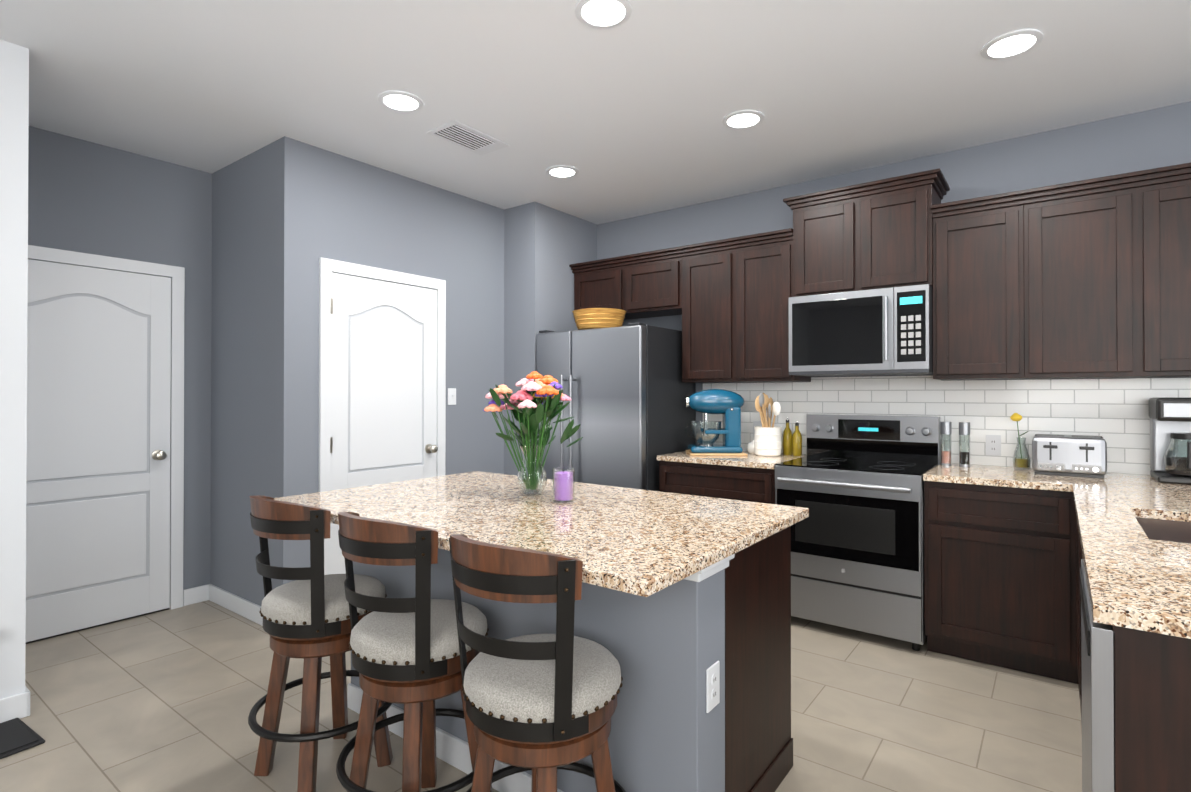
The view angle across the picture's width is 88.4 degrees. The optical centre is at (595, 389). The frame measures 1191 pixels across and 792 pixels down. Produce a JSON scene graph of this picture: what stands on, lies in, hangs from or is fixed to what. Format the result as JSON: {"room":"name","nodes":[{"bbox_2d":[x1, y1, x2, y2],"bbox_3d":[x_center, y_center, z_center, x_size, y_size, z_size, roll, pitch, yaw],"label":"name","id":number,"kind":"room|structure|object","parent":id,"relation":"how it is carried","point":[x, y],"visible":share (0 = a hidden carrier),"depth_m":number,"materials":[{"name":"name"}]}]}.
{"room":"kitchen","nodes":[
{"label":"kitchen","id":0,"kind":"room"},
{"bbox_2d":[28,126,211,608],"bbox_3d":[-2.851,-0.029,3.563,0.150,2.740,1.055,0,0,37],"label":"wall","id":1,"kind":"structure","parent":0,"point":[84,196],"depth_m":3.70,"materials":[{"name":"grey paint"}]},
{"bbox_2d":[26,245,184,643],"bbox_3d":[-2.822,0.288,3.405,0.084,2.104,0.950,0,0,37],"label":"door","id":2,"kind":"structure","parent":1,"relation":"attached to","point":[105,472],"depth_m":3.48,"materials":[{"name":"white wood"}]},
{"bbox_2d":[0,39,503,698],"bbox_3d":[-2.853,-0.034,2.754,1.120,2.740,7.550,0,0,37],"label":"wall","id":3,"kind":"structure","parent":0,"point":[287,213],"depth_m":3.59,"materials":[{"name":"grey paint"}]},
{"bbox_2d":[0,688,29,722],"bbox_3d":[-3.451,1.275,1.011,0.014,0.100,3.759,0,0,37],"label":"baseboard","id":4,"kind":"structure","parent":3,"relation":"attached to","point":[15,706],"depth_m":2.47,"materials":[{"name":"white"}]},
{"bbox_2d":[206,584,262,625],"bbox_3d":[-2.093,1.292,3.635,0.964,0.100,0.014,0,0,37],"label":"baseboard","id":5,"kind":"structure","parent":3,"relation":"attached to","point":[245,608],"depth_m":3.69,"materials":[{"name":"white"}]},
{"bbox_2d":[319,257,445,574],"bbox_3d":[-1.290,0.291,3.859,0.084,2.104,0.900,0,0,37],"label":"door","id":6,"kind":"structure","parent":3,"relation":"attached to","point":[382,381],"depth_m":3.82,"materials":[{"name":"white wood"}]},
{"bbox_2d":[448,388,455,404],"bbox_3d":[-1.003,0.046,4.296,0.018,0.116,0.072,0,0,37],"label":"switch plate","id":7,"kind":"object","parent":3,"relation":"attached to","point":[451,396],"visible":1,"depth_m":4.29,"materials":[{"name":"white plastic"}]},
{"bbox_2d":[0,600,1081,791],"bbox_3d":[-0.138,1.373,0.699,8.220,0.100,7.850,0,0,37],"label":"floor","id":8,"kind":"structure","parent":0,"point":[164,701],"depth_m":2.49,"materials":[{"name":"beige tile"}]},
{"bbox_2d":[0,718,44,758],"bbox_3d":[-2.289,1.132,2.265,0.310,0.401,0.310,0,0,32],"label":"floor mat","id":9,"kind":"object","parent":8,"relation":"on","point":[17,735],"visible":1,"depth_m":2.31,"materials":[{"name":"black rubber"}]},
{"bbox_2d":[248,495,392,791],"bbox_3d":[-0.954,0.845,2.162,0.476,0.981,0.476,0,0,37],"label":"stool","id":10,"kind":"object","parent":8,"relation":"on","point":[305,614],"visible":0.77,"depth_m":2.00,"materials":[{"name":"brown wood"}]},
{"bbox_2d":[336,512,492,791],"bbox_3d":[-0.534,0.843,1.871,0.476,0.981,0.476,0,0,37],"label":"stool","id":11,"kind":"object","parent":8,"relation":"on","point":[405,652],"visible":0.83,"depth_m":1.71,"materials":[{"name":"brown wood"}]},
{"bbox_2d":[449,534,625,791],"bbox_3d":[-0.135,0.841,1.576,0.476,0.981,0.476,0,0,37],"label":"stool","id":12,"kind":"object","parent":8,"relation":"on","point":[542,707],"visible":1,"depth_m":1.41,"materials":[{"name":"brown wood"}]},
{"bbox_2d":[348,523,794,791],"bbox_3d":[-0.162,0.892,2.377,1.644,0.884,0.744,0,0,37],"label":"kitchen island","id":13,"kind":"object","parent":8,"relation":"on","point":[681,594],"depth_m":1.79,"materials":[{"name":"grey paint"}]},
{"bbox_2d":[274,471,808,598],"bbox_3d":[-0.256,0.462,2.256,1.724,0.088,1.075,0,0,37],"label":"island countertop","id":14,"kind":"structure","parent":13,"relation":"on","point":[628,541],"depth_m":1.97,"materials":[{"name":"beige stone"}]},
{"bbox_2d":[483,371,582,494],"bbox_3d":[-0.252,0.170,2.462,0.370,0.489,0.388,0,0,37],"label":"bouquet","id":15,"kind":"object","parent":14,"relation":"on","point":[537,397],"visible":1,"depth_m":2.42,"materials":[{"name":"multicoloured plant"}]},
{"bbox_2d":[553,467,574,502],"bbox_3d":[-0.120,0.355,2.296,0.082,0.124,0.082,0,0,37],"label":"candle","id":16,"kind":"object","parent":14,"relation":"on","point":[563,485],"visible":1,"depth_m":2.27,"materials":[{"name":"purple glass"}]},
{"bbox_2d":[706,661,719,712],"bbox_3d":[0.322,0.809,1.670,0.008,0.116,0.072,0,0,37],"label":"outlet","id":17,"kind":"object","parent":13,"relation":"attached to","point":[712,686],"visible":1,"depth_m":1.66,"materials":[{"name":"white plastic"}]},
{"bbox_2d":[537,323,695,490],"bbox_3d":[0.134,0.456,4.493,0.915,1.782,0.812,0,0,37],"label":"fridge","id":18,"kind":"object","parent":8,"relation":"on","point":[626,389],"visible":0.5,"depth_m":4.15,"materials":[{"name":"grey metal"}]},
{"bbox_2d":[572,308,625,329],"bbox_3d":[0.028,-0.502,4.436,0.396,0.132,0.396,0,0,37],"label":"basket","id":19,"kind":"object","parent":18,"relation":"on","point":[590,318],"visible":0.81,"depth_m":4.29,"materials":[{"name":"yellow wicker"}]},
{"bbox_2d":[657,459,774,503],"bbox_3d":[0.917,0.903,4.038,0.789,0.883,0.648,0,0,37],"label":"base cabinet","id":20,"kind":"object","parent":8,"relation":"on","point":[734,481],"depth_m":3.76,"materials":[{"name":"brown wood"}]},
{"bbox_2d":[657,451,806,466],"bbox_3d":[0.914,0.445,4.037,0.789,0.032,0.658,0,0,37],"label":"countertop","id":21,"kind":"structure","parent":20,"relation":"on","point":[753,460],"depth_m":3.82,"materials":[{"name":"beige stone"}]},
{"bbox_2d":[684,389,747,455],"bbox_3d":[0.801,0.211,4.119,0.404,0.435,0.280,0,0,2],"label":"stand mixer","id":22,"kind":"object","parent":21,"relation":"on","point":[728,404],"visible":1,"depth_m":4.05,"materials":[{"name":"blue metal"}]},
{"bbox_2d":[747,440,754,453],"bbox_3d":[1.071,0.385,4.145,0.090,0.088,0.089,0,0,37],"label":"jar","id":23,"kind":"object","parent":21,"relation":"on","point":[750,448],"visible":0.62,"depth_m":4.12,"materials":[{"name":"white ceramic"}]},
{"bbox_2d":[754,392,781,456],"bbox_3d":[1.134,0.222,4.012,0.182,0.412,0.218,0,0,37],"label":"utensil crock","id":24,"kind":"object","parent":21,"relation":"on","point":[767,439],"visible":1,"depth_m":3.95,"materials":[{"name":"white ceramic"}]},
{"bbox_2d":[783,417,791,454],"bbox_3d":[1.273,0.304,4.056,0.062,0.248,0.062,0,0,37],"label":"oil bottle","id":25,"kind":"object","parent":21,"relation":"on","point":[787,440],"visible":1,"depth_m":4.03,"materials":[{"name":"yellow glass"}]},
{"bbox_2d":[792,421,801,455],"bbox_3d":[1.317,0.314,3.998,0.062,0.228,0.062,0,0,37],"label":"oil bottle","id":26,"kind":"object","parent":21,"relation":"on","point":[796,443],"visible":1,"depth_m":3.98,"materials":[{"name":"yellow glass"}]},
{"bbox_2d":[775,414,939,650],"bbox_3d":[1.506,0.749,3.526,0.755,1.185,0.701,0,0,37],"label":"range","id":27,"kind":"object","parent":8,"relation":"on","point":[854,484],"visible":0.9,"depth_m":3.31,"materials":[{"name":"silver metal"}]},
{"bbox_2d":[923,479,1048,676],"bbox_3d":[2.095,0.897,3.149,0.625,0.883,0.648,0,0,37],"label":"base cabinet","id":28,"kind":"object","parent":8,"relation":"on","point":[986,545],"depth_m":2.93,"materials":[{"name":"brown wood"}]},
{"bbox_2d":[923,463,1072,486],"bbox_3d":[2.079,0.440,3.158,0.592,0.032,0.658,0,0,37],"label":"countertop","id":29,"kind":"structure","parent":28,"relation":"on","point":[977,472],"depth_m":3.03,"materials":[{"name":"beige stone"}]},
{"bbox_2d":[940,422,951,465],"bbox_3d":[1.981,0.302,3.459,0.055,0.245,0.056,0,0,37],"label":"grinder","id":30,"kind":"object","parent":29,"relation":"on","point":[946,455],"visible":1,"depth_m":3.44,"materials":[{"name":"silver metal"}]},
{"bbox_2d":[959,422,969,466],"bbox_3d":[2.053,0.302,3.405,0.055,0.245,0.056,0,0,37],"label":"grinder","id":31,"kind":"object","parent":29,"relation":"on","point":[964,457],"visible":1,"depth_m":3.39,"materials":[{"name":"silver metal"}]},
{"bbox_2d":[1010,413,1030,468],"bbox_3d":[2.269,0.272,3.268,0.089,0.298,0.079,0,0,37],"label":"bud vase","id":32,"kind":"object","parent":29,"relation":"on","point":[1022,463],"visible":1,"depth_m":3.26,"materials":[{"name":"clear glass"}]},
{"bbox_2d":[1069,471,1190,642],"bbox_3d":[2.003,0.432,2.001,0.680,0.032,2.598,0,0,37],"label":"countertop","id":33,"kind":"structure","parent":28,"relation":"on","point":[1135,581],"depth_m":1.52,"materials":[{"name":"beige stone"}]},
{"bbox_2d":[1032,434,1106,478],"bbox_3d":[2.380,0.327,3.082,0.290,0.192,0.292,0,0,37],"label":"toaster","id":34,"kind":"object","parent":33,"relation":"on","point":[1071,455],"visible":1,"depth_m":2.98,"materials":[{"name":"silver metal"}]},
{"bbox_2d":[1133,511,1190,542],"bbox_3d":[1.892,0.543,1.803,0.464,0.216,0.614,0,0,37],"label":"sink","id":35,"kind":"object","parent":33,"relation":"in","point":[1158,526],"depth_m":2.01,"materials":[{"name":"silver metal"}]},
{"bbox_2d":[1148,397,1190,484],"bbox_3d":[2.720,0.228,2.820,0.230,0.385,0.312,0,0,37],"label":"coffee maker","id":36,"kind":"object","parent":33,"relation":"on","point":[1170,440],"visible":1,"depth_m":2.80,"materials":[{"name":"silver plastic"}]},
{"bbox_2d":[1049,487,1072,681],"bbox_3d":[2.241,0.892,2.384,0.725,0.883,0.441,0,0,37],"label":"base cabinet","id":37,"kind":"object","parent":8,"relation":"on","point":[1059,497],"depth_m":2.76,"materials":[{"name":"brown wood"}]},
{"bbox_2d":[1069,499,1076,682],"bbox_3d":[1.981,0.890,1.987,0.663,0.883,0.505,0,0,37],"label":"base cabinet","id":38,"kind":"object","parent":8,"relation":"on","point":[1071,512],"depth_m":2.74,"materials":[{"name":"brown wood"}]},
{"bbox_2d":[1069,515,1080,630],"bbox_3d":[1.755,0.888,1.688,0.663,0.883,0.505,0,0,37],"label":"base cabinet","id":39,"kind":"object","parent":8,"relation":"on","point":[1073,537],"depth_m":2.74,"materials":[{"name":"brown wood"}]},
{"bbox_2d":[1073,543,1190,791],"bbox_3d":[1.415,0.885,1.233,0.667,0.883,0.632,0,0,37],"label":"base cabinet","id":40,"kind":"object","parent":8,"relation":"on","point":[1084,583],"depth_m":1.15,"materials":[{"name":"brown wood"}]},
{"bbox_2d":[504,202,596,476],"bbox_3d":[-0.299,-0.020,4.980,0.320,2.740,0.920,0,0,37],"label":"wall","id":41,"kind":"structure","parent":0,"point":[545,247],"depth_m":4.65,"materials":[{"name":"grey paint"}]},
{"bbox_2d":[0,0,1190,224],"bbox_3d":[-0.138,-1.467,0.717,8.220,0.100,7.850,0,0,37],"label":"ceiling","id":42,"kind":"structure","parent":0,"point":[636,108],"depth_m":2.79,"materials":[{"name":"white paint"}]},
{"bbox_2d":[378,90,422,111],"bbox_3d":[-0.944,-1.397,2.970,0.210,0.009,0.210,0,0,37],"label":"recessed light","id":43,"kind":"object","parent":42,"relation":"in","point":[401,101],"visible":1,"depth_m":2.97,"materials":[{"name":"white plastic"}]},
{"bbox_2d":[426,120,509,155],"bbox_3d":[-0.705,-1.391,3.404,0.240,0.016,0.400,0,0,37],"label":"ceiling vent","id":44,"kind":"object","parent":42,"relation":"in","point":[459,134],"visible":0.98,"depth_m":3.37,"materials":[{"name":"white metal"}]},
{"bbox_2d":[546,165,578,177],"bbox_3d":[-0.211,-1.391,3.909,0.210,0.009,0.210,0,0,37],"label":"recessed light","id":45,"kind":"object","parent":42,"relation":"in","point":[561,171],"visible":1,"depth_m":3.90,"materials":[{"name":"white plastic"}]},
{"bbox_2d":[575,0,631,28],"bbox_3d":[0.029,-1.401,2.268,0.210,0.009,0.210,0,0,37],"label":"recessed light","id":46,"kind":"object","parent":42,"relation":"in","point":[603,14],"visible":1,"depth_m":2.27,"materials":[{"name":"white plastic"}]},
{"bbox_2d":[722,110,763,128],"bbox_3d":[0.764,-1.396,3.167,0.210,0.009,0.210,0,0,37],"label":"recessed light","id":47,"kind":"object","parent":42,"relation":"in","point":[743,119],"visible":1,"depth_m":3.16,"materials":[{"name":"white"}]},
{"bbox_2d":[981,29,1042,59],"bbox_3d":[1.690,-1.400,2.487,0.210,0.009,0.210,0,0,37],"label":"recessed light","id":48,"kind":"object","parent":42,"relation":"in","point":[1011,44],"visible":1,"depth_m":2.48,"materials":[{"name":"white plastic"}]},
{"bbox_2d":[597,101,1190,463],"bbox_3d":[2.656,-0.031,3.235,6.500,2.740,0.150,0,0,37],"label":"wall","id":49,"kind":"structure","parent":0,"point":[1145,140],"depth_m":3.51,"materials":[{"name":"grey paint"}]},
{"bbox_2d":[569,258,637,319],"bbox_3d":[0.114,-0.761,4.847,0.485,0.382,0.340,0,0,37],"label":"upper cabinet","id":50,"kind":"object","parent":49,"relation":"attached to","point":[602,285],"depth_m":4.70,"materials":[{"name":"brown wood"}]},
{"bbox_2d":[625,250,680,317],"bbox_3d":[0.501,-0.763,4.555,0.485,0.382,0.340,0,0,37],"label":"upper cabinet","id":51,"kind":"object","parent":49,"relation":"attached to","point":[652,282],"depth_m":4.42,"materials":[{"name":"brown wood"}]},
{"bbox_2d":[677,242,736,382],"bbox_3d":[0.853,-0.504,4.288,0.396,0.902,0.340,0,0,37],"label":"upper cabinet","id":52,"kind":"object","parent":49,"relation":"attached to","point":[706,311],"depth_m":4.16,"materials":[{"name":"brown wood"}]},
{"bbox_2d":[753,421,761,437],"bbox_3d":[1.134,0.276,4.270,0.072,0.116,0.008,0,0,37],"label":"outlet","id":53,"kind":"object","parent":49,"relation":"attached to","point":[757,423],"visible":0.27,"depth_m":4.28,"materials":[{"name":"white plastic"}]},
{"bbox_2d":[733,234,810,381],"bbox_3d":[1.169,-0.506,4.049,0.396,0.902,0.340,0,0,37],"label":"upper cabinet","id":54,"kind":"object","parent":49,"relation":"attached to","point":[760,265],"depth_m":3.93,"materials":[{"name":"brown wood"}]},
{"bbox_2d":[789,186,872,296],"bbox_3d":[1.503,-0.856,3.787,0.456,0.578,0.360,0,0,37],"label":"upper cabinet","id":55,"kind":"object","parent":49,"relation":"attached to","point":[831,235],"depth_m":3.64,"materials":[{"name":"brown wood"}]},
{"bbox_2d":[789,284,932,376],"bbox_3d":[1.591,-0.327,3.645,0.757,0.472,0.472,0,0,37],"label":"microwave","id":56,"kind":"object","parent":55,"relation":"attached to","point":[882,331],"visible":1,"depth_m":3.46,"materials":[{"name":"grey metal"}]},
{"bbox_2d":[873,174,944,288],"bbox_3d":[1.748,-0.857,3.603,0.456,0.578,0.360,0,0,37],"label":"upper cabinet","id":57,"kind":"object","parent":49,"relation":"attached to","point":[902,211],"depth_m":3.41,"materials":[{"name":"brown wood"}]},
{"bbox_2d":[931,194,1028,379],"bbox_3d":[2.100,-0.510,3.348,0.410,0.902,0.340,0,0,37],"label":"upper cabinet","id":58,"kind":"object","parent":49,"relation":"attached to","point":[980,286],"depth_m":3.21,"materials":[{"name":"brown wood"}]},
{"bbox_2d":[986,435,1000,455],"bbox_3d":[2.236,0.311,3.439,0.072,0.116,0.008,0,0,37],"label":"outlet","id":59,"kind":"object","parent":49,"relation":"attached to","point":[993,445],"visible":1,"depth_m":3.44,"materials":[{"name":"white plastic"}]},
{"bbox_2d":[1025,178,1144,378],"bbox_3d":[2.436,-0.512,3.094,0.432,0.902,0.340,0,0,37],"label":"upper cabinet","id":60,"kind":"object","parent":49,"relation":"attached to","point":[1089,278],"depth_m":2.95,"materials":[{"name":"brown wood"}]},
{"bbox_2d":[1141,170,1190,377],"bbox_3d":[2.781,-0.514,2.834,0.433,0.902,0.340,0,0,37],"label":"upper cabinet","id":61,"kind":"object","parent":49,"relation":"attached to","point":[1165,198],"depth_m":2.78,"materials":[{"name":"brown wood"}]}
]}

